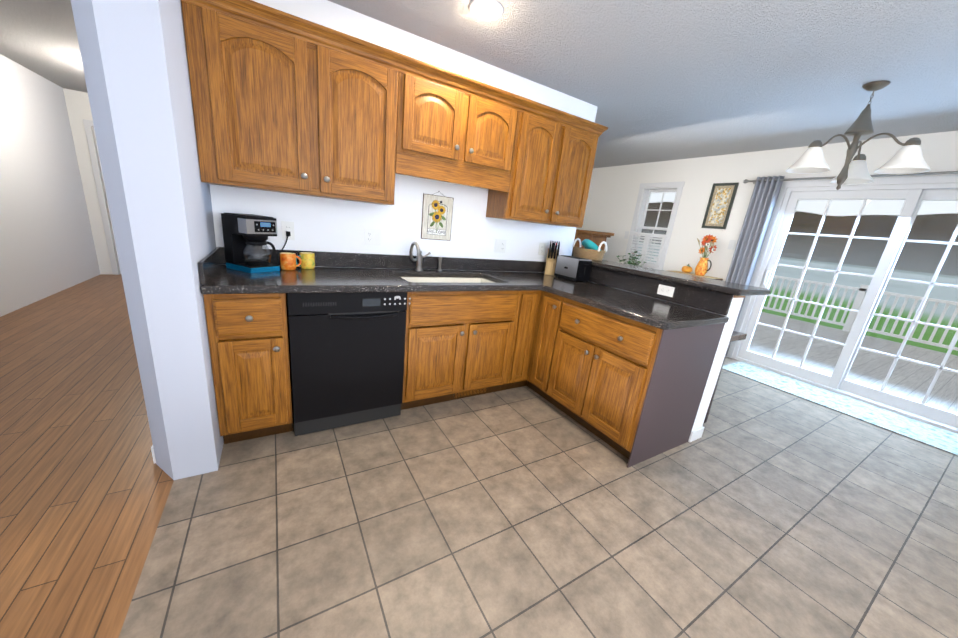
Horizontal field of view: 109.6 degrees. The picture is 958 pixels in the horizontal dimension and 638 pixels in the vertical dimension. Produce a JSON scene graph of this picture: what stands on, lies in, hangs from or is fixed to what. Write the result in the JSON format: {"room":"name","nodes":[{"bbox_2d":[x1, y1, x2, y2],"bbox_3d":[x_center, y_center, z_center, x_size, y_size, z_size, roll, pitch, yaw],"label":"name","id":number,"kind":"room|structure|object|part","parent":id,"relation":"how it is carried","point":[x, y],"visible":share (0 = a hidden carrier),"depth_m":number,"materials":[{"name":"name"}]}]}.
{"room":"kitchen","nodes":[
{"label":"kitchen","id":0,"kind":"room"},
{"bbox_2d":[0,54,99,316],"bbox_3d":[-3.466,-0.633,1.234,0.120,2.440,8.690,-3,18,-31],"label":"wall","id":1,"kind":"structure","parent":0,"point":[47,247],"depth_m":3.80,"materials":[{"name":"white paint"}]},
{"bbox_2d":[0,274,173,637],"bbox_3d":[-2.801,0.492,2.106,1.794,0.050,8.570,-3,18,-31],"label":"floor","id":2,"kind":"structure","parent":0,"point":[86,482],"depth_m":1.60,"materials":[{"name":"brown wood"}]},
{"bbox_2d":[63,88,119,274],"bbox_3d":[-2.490,-2.037,6.586,7.150,2.440,0.120,-3,18,-31],"label":"wall","id":3,"kind":"structure","parent":0,"point":[78,106],"depth_m":4.70,"materials":[{"name":"white paint"}]},
{"bbox_2d":[83,119,120,274],"bbox_3d":[-5.018,-1.707,5.081,0.978,2.104,0.105,-3,18,-31],"label":"hall door","id":4,"kind":"structure","parent":3,"relation":"in","point":[88,124],"depth_m":4.82,"materials":[{"name":"white wood"}]},
{"bbox_2d":[71,0,223,479],"bbox_3d":[-1.463,-0.517,1.578,0.260,2.440,0.739,-3,18,-31],"label":"wall","id":5,"kind":"structure","parent":0,"point":[133,53],"depth_m":1.33,"materials":[{"name":"grey paint"}]},
{"bbox_2d":[151,445,155,462],"bbox_3d":[-1.773,0.574,1.944,0.011,0.090,0.690,-3,18,-31],"label":"baseboard","id":6,"kind":"structure","parent":5,"relation":"attached to","point":[153,454],"depth_m":1.65,"materials":[{"name":"white wood"}]},
{"bbox_2d":[210,0,596,271],"bbox_3d":[-0.429,-0.714,2.670,3.170,2.440,0.120,-3,18,-31],"label":"wall","id":7,"kind":"structure","parent":0,"point":[327,225],"depth_m":2.43,"materials":[{"name":"white paint"}]},
{"bbox_2d":[281,221,294,239],"bbox_3d":[-1.220,-0.564,2.158,0.070,0.115,0.008,-3,18,-31],"label":"outlet","id":8,"kind":"object","parent":7,"relation":"attached to","point":[287,226],"visible":1,"depth_m":2.15,"materials":[{"name":"white plastic"}]},
{"bbox_2d":[181,1,397,204],"bbox_3d":[-0.980,-1.100,1.912,0.966,0.755,0.344,-3,18,-31],"label":"upper cabinet","id":9,"kind":"object","parent":7,"relation":"attached to","point":[274,111],"visible":1,"depth_m":1.75,"materials":[{"name":"brown wood"}]},
{"bbox_2d":[198,247,545,284],"bbox_3d":[-0.254,-0.360,2.438,2.672,0.102,0.634,-3,18,-31],"label":"backsplash","id":10,"kind":"structure","parent":7,"relation":"attached to","point":[210,263],"depth_m":2.50,"materials":[{"name":"black stone"}]},
{"bbox_2d":[364,228,380,245],"bbox_3d":[-0.762,-0.588,2.425,0.116,0.115,0.016,-3,18,-31],"label":"outlet","id":11,"kind":"object","parent":7,"relation":"attached to","point":[372,236],"visible":1,"depth_m":2.43,"materials":[{"name":"white plastic"}]},
{"bbox_2d":[181,0,608,136],"bbox_3d":[-0.187,-1.526,2.252,2.718,0.075,0.343,-3,18,-31],"label":"crown molding","id":12,"kind":"structure","parent":7,"relation":"attached to","point":[259,14],"depth_m":1.87,"materials":[{"name":"brown wood"}]},
{"bbox_2d":[421,191,453,240],"bbox_3d":[-0.321,-0.801,2.623,0.250,0.363,0.013,-3,18,-31],"label":"welcome sign","id":13,"kind":"object","parent":7,"relation":"attached to","point":[437,211],"visible":1,"depth_m":2.62,"materials":[{"name":"white"}]},
{"bbox_2d":[395,72,517,191],"bbox_3d":[-0.182,-1.238,2.353,0.863,0.565,0.344,-3,18,-31],"label":"upper cabinet","id":14,"kind":"object","parent":7,"relation":"attached to","point":[446,134],"visible":0.88,"depth_m":2.21,"materials":[{"name":"brown wood"}]},
{"bbox_2d":[494,239,506,252],"bbox_3d":[0.192,-0.645,2.991,0.116,0.115,0.016,-3,18,-31],"label":"outlet","id":15,"kind":"object","parent":7,"relation":"attached to","point":[500,245],"visible":1,"depth_m":2.99,"materials":[{"name":"white plastic"}]},
{"bbox_2d":[538,243,545,254],"bbox_3d":[0.604,-0.671,3.239,0.070,0.115,0.008,-3,18,-31],"label":"outlet","id":16,"kind":"object","parent":7,"relation":"attached to","point":[541,248],"visible":1,"depth_m":3.24,"materials":[{"name":"white plastic"}]},
{"bbox_2d":[486,111,597,227],"bbox_3d":[0.540,-1.192,2.812,0.837,0.755,0.344,-3,18,-31],"label":"upper cabinet","id":17,"kind":"object","parent":7,"relation":"attached to","point":[552,164],"visible":0.9,"depth_m":2.67,"materials":[{"name":"brown wood"}]},
{"bbox_2d":[0,0,957,167],"bbox_3d":[-0.181,-2.039,2.833,7.300,0.060,8.570,-3,18,-31],"label":"ceiling","id":18,"kind":"structure","parent":0,"point":[658,80],"depth_m":2.23,"materials":[{"name":"grey paint"}]},
{"bbox_2d":[469,0,503,20],"bbox_3d":[0.039,-1.706,1.867,0.196,0.011,0.196,-3,18,-31],"label":"recessed light","id":19,"kind":"object","parent":18,"relation":"in","point":[488,10],"visible":1,"depth_m":1.86,"materials":[{"name":"white glass"}]},
{"bbox_2d":[786,80,930,189],"bbox_3d":[2.619,-1.202,2.246,0.761,0.654,0.628,-3,18,-31],"label":"chandelier","id":20,"kind":"object","parent":18,"relation":"hanging from","point":[907,158],"visible":1,"depth_m":2.25,"materials":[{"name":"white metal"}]},
{"bbox_2d":[119,357,957,637],"bbox_3d":[0.336,0.303,3.963,5.506,0.050,8.570,-3,18,-31],"label":"floor","id":21,"kind":"structure","parent":0,"point":[757,510],"depth_m":1.53,"materials":[{"name":"tile"}]},
{"bbox_2d":[203,293,292,443],"bbox_3d":[-1.310,0.207,1.980,0.331,0.868,0.644,-3,18,-31],"label":"base cabinet","id":22,"kind":"object","parent":21,"relation":"on","point":[248,341],"visible":0.92,"depth_m":1.73,"materials":[{"name":"brown wood"}]},
{"bbox_2d":[200,265,543,293],"bbox_3d":[-0.243,-0.282,2.428,2.672,0.040,0.663,-3,18,-31],"label":"countertop","id":23,"kind":"structure","parent":22,"relation":"on","point":[225,280],"depth_m":1.99,"materials":[{"name":"black stone"}]},
{"bbox_2d":[221,212,279,272],"bbox_3d":[-1.300,-0.439,1.942,0.221,0.305,0.188,13,17,22],"label":"coffee maker","id":24,"kind":"object","parent":23,"relation":"on","point":[245,237],"visible":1,"depth_m":1.89,"materials":[{"name":"black plastic"}]},
{"bbox_2d":[263,231,290,259],"bbox_3d":[-1.272,-0.462,2.120,0.164,0.178,0.073,-3,18,-31],"label":"cord","id":25,"kind":"object","parent":24,"relation":"attached to","point":[288,233],"visible":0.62,"depth_m":2.15,"materials":[{"name":"black plastic"}]},
{"bbox_2d":[280,252,301,269],"bbox_3d":[-1.159,-0.355,2.084,0.118,0.098,0.086,-3,18,-31],"label":"mug","id":26,"kind":"object","parent":23,"relation":"on","point":[287,261],"visible":1,"depth_m":2.05,"materials":[{"name":"ceramic"}]},
{"bbox_2d":[296,252,314,268],"bbox_3d":[-1.119,-0.375,2.169,0.118,0.098,0.086,-3,18,-31],"label":"mug","id":27,"kind":"object","parent":23,"relation":"on","point":[308,260],"visible":0.88,"depth_m":2.15,"materials":[{"name":"ceramic"}]},
{"bbox_2d":[409,241,430,270],"bbox_3d":[-0.418,-0.459,2.501,0.183,0.223,0.212,-3,18,-31],"label":"faucet","id":28,"kind":"object","parent":23,"relation":"on","point":[418,259],"visible":1,"depth_m":2.55,"materials":[{"name":"silver metal"}]},
{"bbox_2d":[437,257,441,270],"bbox_3d":[-0.306,-0.437,2.667,0.044,0.114,0.059,-3,18,-31],"label":"sprayer","id":29,"kind":"object","parent":23,"relation":"on","point":[439,264],"visible":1,"depth_m":2.67,"materials":[{"name":"silver metal"}]},
{"bbox_2d":[401,277,494,282],"bbox_3d":[-0.215,-0.164,2.493,0.784,0.214,0.424,-3,18,-31],"label":"sink","id":30,"kind":"object","parent":23,"relation":"in","point":[445,280],"visible":0.1,"depth_m":2.65,"materials":[{"name":"beige ceramic"}]},
{"bbox_2d":[286,292,410,435],"bbox_3d":[-0.881,0.183,2.230,0.647,0.866,0.647,-3,18,-31],"label":"dishwasher","id":31,"kind":"object","parent":21,"relation":"on","point":[346,355],"visible":0.98,"depth_m":1.96,"materials":[{"name":"black"}]},
{"bbox_2d":[401,277,519,409],"bbox_3d":[-0.247,0.143,2.609,0.858,0.868,0.644,-3,18,-31],"label":"base cabinet","id":32,"kind":"object","parent":21,"relation":"on","point":[458,344],"visible":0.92,"depth_m":2.34,"materials":[{"name":"brown wood"}]},
{"bbox_2d":[500,290,543,390],"bbox_3d":[0.217,0.116,2.881,0.218,0.868,0.650,-3,18,-31],"label":"base cabinet","id":33,"kind":"object","parent":21,"relation":"on","point":[528,308],"depth_m":2.63,"materials":[{"name":"brown wood"}]},
{"bbox_2d":[516,273,572,280],"bbox_3d":[0.616,-0.333,2.936,0.675,0.040,0.360,-3,18,-31],"label":"countertop","id":34,"kind":"structure","parent":33,"relation":"on","point":[531,276],"depth_m":2.94,"materials":[{"name":"black stone"}]},
{"bbox_2d":[544,241,559,274],"bbox_3d":[0.692,-0.577,3.179,0.104,0.309,0.160,8,16,8],"label":"knife block","id":35,"kind":"object","parent":34,"relation":"on","point":[552,255],"visible":1,"depth_m":3.12,"materials":[{"name":"brown wood"}]},
{"bbox_2d":[554,255,591,281],"bbox_3d":[0.832,-0.445,2.973,0.162,0.196,0.301,-3,18,-31],"label":"toaster","id":36,"kind":"object","parent":34,"relation":"on","point":[574,269],"visible":1,"depth_m":2.90,"materials":[{"name":"silver metal"}]},
{"bbox_2d":[572,229,613,255],"bbox_3d":[1.305,-0.839,5.738,1.594,1.373,0.258,10,16,13],"label":"fireplace mantel","id":37,"kind":"object","parent":21,"relation":"on","point":[597,238],"visible":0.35,"depth_m":5.42,"materials":[{"name":"brown wood"}]},
{"bbox_2d":[528,291,724,467],"bbox_3d":[0.954,0.312,2.462,0.678,0.868,0.998,-3,18,-31],"label":"base cabinet","id":38,"kind":"object","parent":21,"relation":"on","point":[588,367],"depth_m":2.10,"materials":[{"name":"brown wood"}]},
{"bbox_2d":[540,281,728,329],"bbox_3d":[0.999,-0.112,2.293,0.692,0.040,0.960,-3,18,-31],"label":"countertop","id":39,"kind":"structure","parent":38,"relation":"on","point":[647,310],"depth_m":2.13,"materials":[{"name":"black stone"}]},
{"bbox_3d":[1.211,0.452,2.062,0.658,0.868,0.008,-3,18,-31],"label":"kitchen peninsula base cabinet end panel","id":40,"kind":"part","parent":38,"relation":"part of","materials":[{"name":"grey wood"}]},
{"bbox_2d":[617,251,646,266],"bbox_3d":[2.219,-0.464,5.165,0.461,1.153,0.416,-3,18,-31],"label":"plant","id":41,"kind":"object","parent":21,"relation":"on","point":[629,262],"visible":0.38,"depth_m":5.05,"materials":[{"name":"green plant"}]},
{"bbox_2d":[588,281,742,441],"bbox_3d":[1.167,0.123,2.891,0.140,1.043,1.592,-3,18,-31],"label":"wall","id":42,"kind":"structure","parent":21,"relation":"on","point":[732,315],"depth_m":2.22,"materials":[{"name":"white paint"}]},
{"bbox_2d":[589,266,732,315],"bbox_3d":[1.144,-0.309,2.728,0.019,0.132,1.590,-3,18,-31],"label":"backsplash","id":43,"kind":"structure","parent":42,"relation":"attached to","point":[707,300],"depth_m":2.40,"materials":[{"name":"black stone"}]},
{"bbox_2d":[657,284,674,296],"bbox_3d":[1.327,-0.202,2.403,0.008,0.070,0.115,-3,18,-31],"label":"outlet","id":44,"kind":"object","parent":43,"relation":"attached to","point":[664,290],"visible":1,"depth_m":2.40,"materials":[{"name":"white plastic"}]},
{"bbox_2d":[559,255,770,295],"bbox_3d":[1.318,-0.396,2.774,0.435,0.040,1.639,-3,18,-31],"label":"bar","id":45,"kind":"object","parent":42,"relation":"on","point":[736,289],"visible":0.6,"depth_m":2.35,"materials":[{"name":"black stone"}]},
{"bbox_2d":[572,238,606,260],"bbox_3d":[1.048,-0.665,3.213,0.238,0.181,0.344,-3,18,-31],"label":"basket","id":46,"kind":"object","parent":45,"relation":"on","point":[590,250],"visible":1,"depth_m":3.12,"materials":[{"name":"wicker"}]},
{"bbox_2d":[689,426,704,441],"bbox_3d":[1.126,0.583,3.018,0.153,0.085,1.604,-3,18,-31],"label":"baseboard","id":47,"kind":"structure","parent":42,"relation":"attached to","point":[696,434],"depth_m":2.35,"materials":[{"name":"white wood"}]},
{"bbox_2d":[666,270,722,280],"bbox_3d":[2.752,-0.126,4.537,0.355,0.954,0.580,-3,18,-31],"label":"side table","id":48,"kind":"object","parent":21,"relation":"on","point":[710,277],"visible":0.17,"depth_m":4.30,"materials":[{"name":"brown wood"}]},
{"bbox_2d":[681,264,692,272],"bbox_3d":[2.753,-0.673,4.464,0.132,0.120,0.122,-3,18,-31],"label":"pumpkin","id":49,"kind":"object","parent":48,"relation":"on","point":[687,268],"visible":1,"depth_m":4.43,"materials":[{"name":"orange"}]},
{"bbox_2d":[695,234,716,275],"bbox_3d":[2.862,-0.812,4.276,0.145,0.521,0.256,-3,18,-31],"label":"pitcher","id":50,"kind":"object","parent":48,"relation":"on","point":[701,269],"visible":1,"depth_m":4.25,"materials":[{"name":"orange ceramic"}]},
{"bbox_2d":[704,331,746,422],"bbox_3d":[1.632,0.411,2.577,0.250,0.754,0.420,-3,18,-31],"label":"bar stool","id":51,"kind":"object","parent":21,"relation":"on","point":[736,336],"visible":0.08,"depth_m":2.42,"materials":[{"name":"brown"}]},
{"bbox_2d":[722,361,957,455],"bbox_3d":[3.416,0.776,3.330,0.575,0.012,1.680,-3,18,-31],"label":"area rug","id":52,"kind":"object","parent":21,"relation":"on","point":[927,434],"visible":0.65,"depth_m":3.14,"materials":[{"name":"white fabric"}]},
{"bbox_2d":[576,130,957,355],"bbox_3d":[2.764,-1.028,4.989,0.150,2.440,8.570,-3,18,-31],"label":"wall","id":53,"kind":"structure","parent":0,"point":[612,198],"depth_m":4.43,"materials":[{"name":"white paint"}]},
{"bbox_2d":[623,181,684,269],"bbox_3d":[2.639,-1.365,5.120,0.195,1.300,0.700,-3,18,-31],"label":"window","id":54,"kind":"structure","parent":53,"relation":"in","point":[645,195],"depth_m":5.09,"materials":[{"name":"white wood"}]},
{"bbox_2d":[625,232,666,268],"bbox_3d":[2.531,-1.059,5.160,0.041,0.491,0.560,-3,18,-31],"label":"window shutters","id":55,"kind":"object","parent":54,"relation":"attached to","point":[646,243],"visible":0.94,"depth_m":5.12,"materials":[{"name":"white wood"}]},
{"bbox_2d":[701,183,738,228],"bbox_3d":[3.053,-1.432,4.290,0.022,0.550,0.285,-3,18,-31],"label":"floral picture","id":56,"kind":"object","parent":53,"relation":"attached to","point":[719,205],"visible":0.96,"depth_m":4.28,"materials":[{"name":"grey paper"}]},
{"bbox_2d":[727,240,735,249],"bbox_3d":[3.141,-0.922,4.199,0.016,0.115,0.070,-3,18,-31],"label":"light switch","id":57,"kind":"object","parent":53,"relation":"attached to","point":[731,245],"visible":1,"depth_m":4.20,"materials":[{"name":"white plastic"}]},
{"bbox_2d":[726,175,957,433],"bbox_3d":[3.812,-0.247,3.261,0.187,2.090,1.978,-3,18,-31],"label":"sliding door","id":58,"kind":"structure","parent":53,"relation":"in","point":[915,192],"depth_m":3.34,"materials":[{"name":"white"}]},
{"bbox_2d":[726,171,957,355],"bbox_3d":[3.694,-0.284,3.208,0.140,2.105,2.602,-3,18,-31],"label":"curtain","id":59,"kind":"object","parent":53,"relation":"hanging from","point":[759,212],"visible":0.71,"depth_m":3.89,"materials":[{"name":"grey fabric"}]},
{"bbox_3d":[3.802,-1.254,2.938,0.128,0.047,2.602,-3,18,-31],"label":"curtain rod","id":60,"kind":"part","parent":59,"relation":"part of","materials":[{"name":"silver metal"}]},
{"label":"outside","id":61,"kind":"structure","parent":0,"visible":0},
{"bbox_2d":[637,241,957,355],"bbox_3d":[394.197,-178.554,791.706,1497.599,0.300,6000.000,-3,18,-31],"label":"ground","id":62,"kind":"structure","parent":61,"point":[908,287],"depth_m":26.40,"materials":[{"name":"green plant"}]},
{"bbox_2d":[640,202,957,275],"bbox_3d":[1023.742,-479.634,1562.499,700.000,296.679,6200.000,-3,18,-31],"label":"mountain","id":63,"kind":"structure","parent":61,"point":[914,252],"depth_m":1064.70},
{"bbox_2d":[748,312,957,413],"bbox_3d":[5.683,0.623,5.291,4.999,0.210,10.000,-3,18,-31],"label":"deck","id":64,"kind":"object","parent":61,"point":[895,378],"depth_m":4.96,"materials":[{"name":"grey wood"}]},
{"bbox_2d":[653,258,957,350],"bbox_3d":[7.868,-0.058,6.364,0.120,0.960,10.050,-3,18,-31],"label":"deck railing","id":65,"kind":"object","parent":64,"relation":"on","point":[851,316],"depth_m":6.73,"materials":[{"name":"white wood"}]}
]}

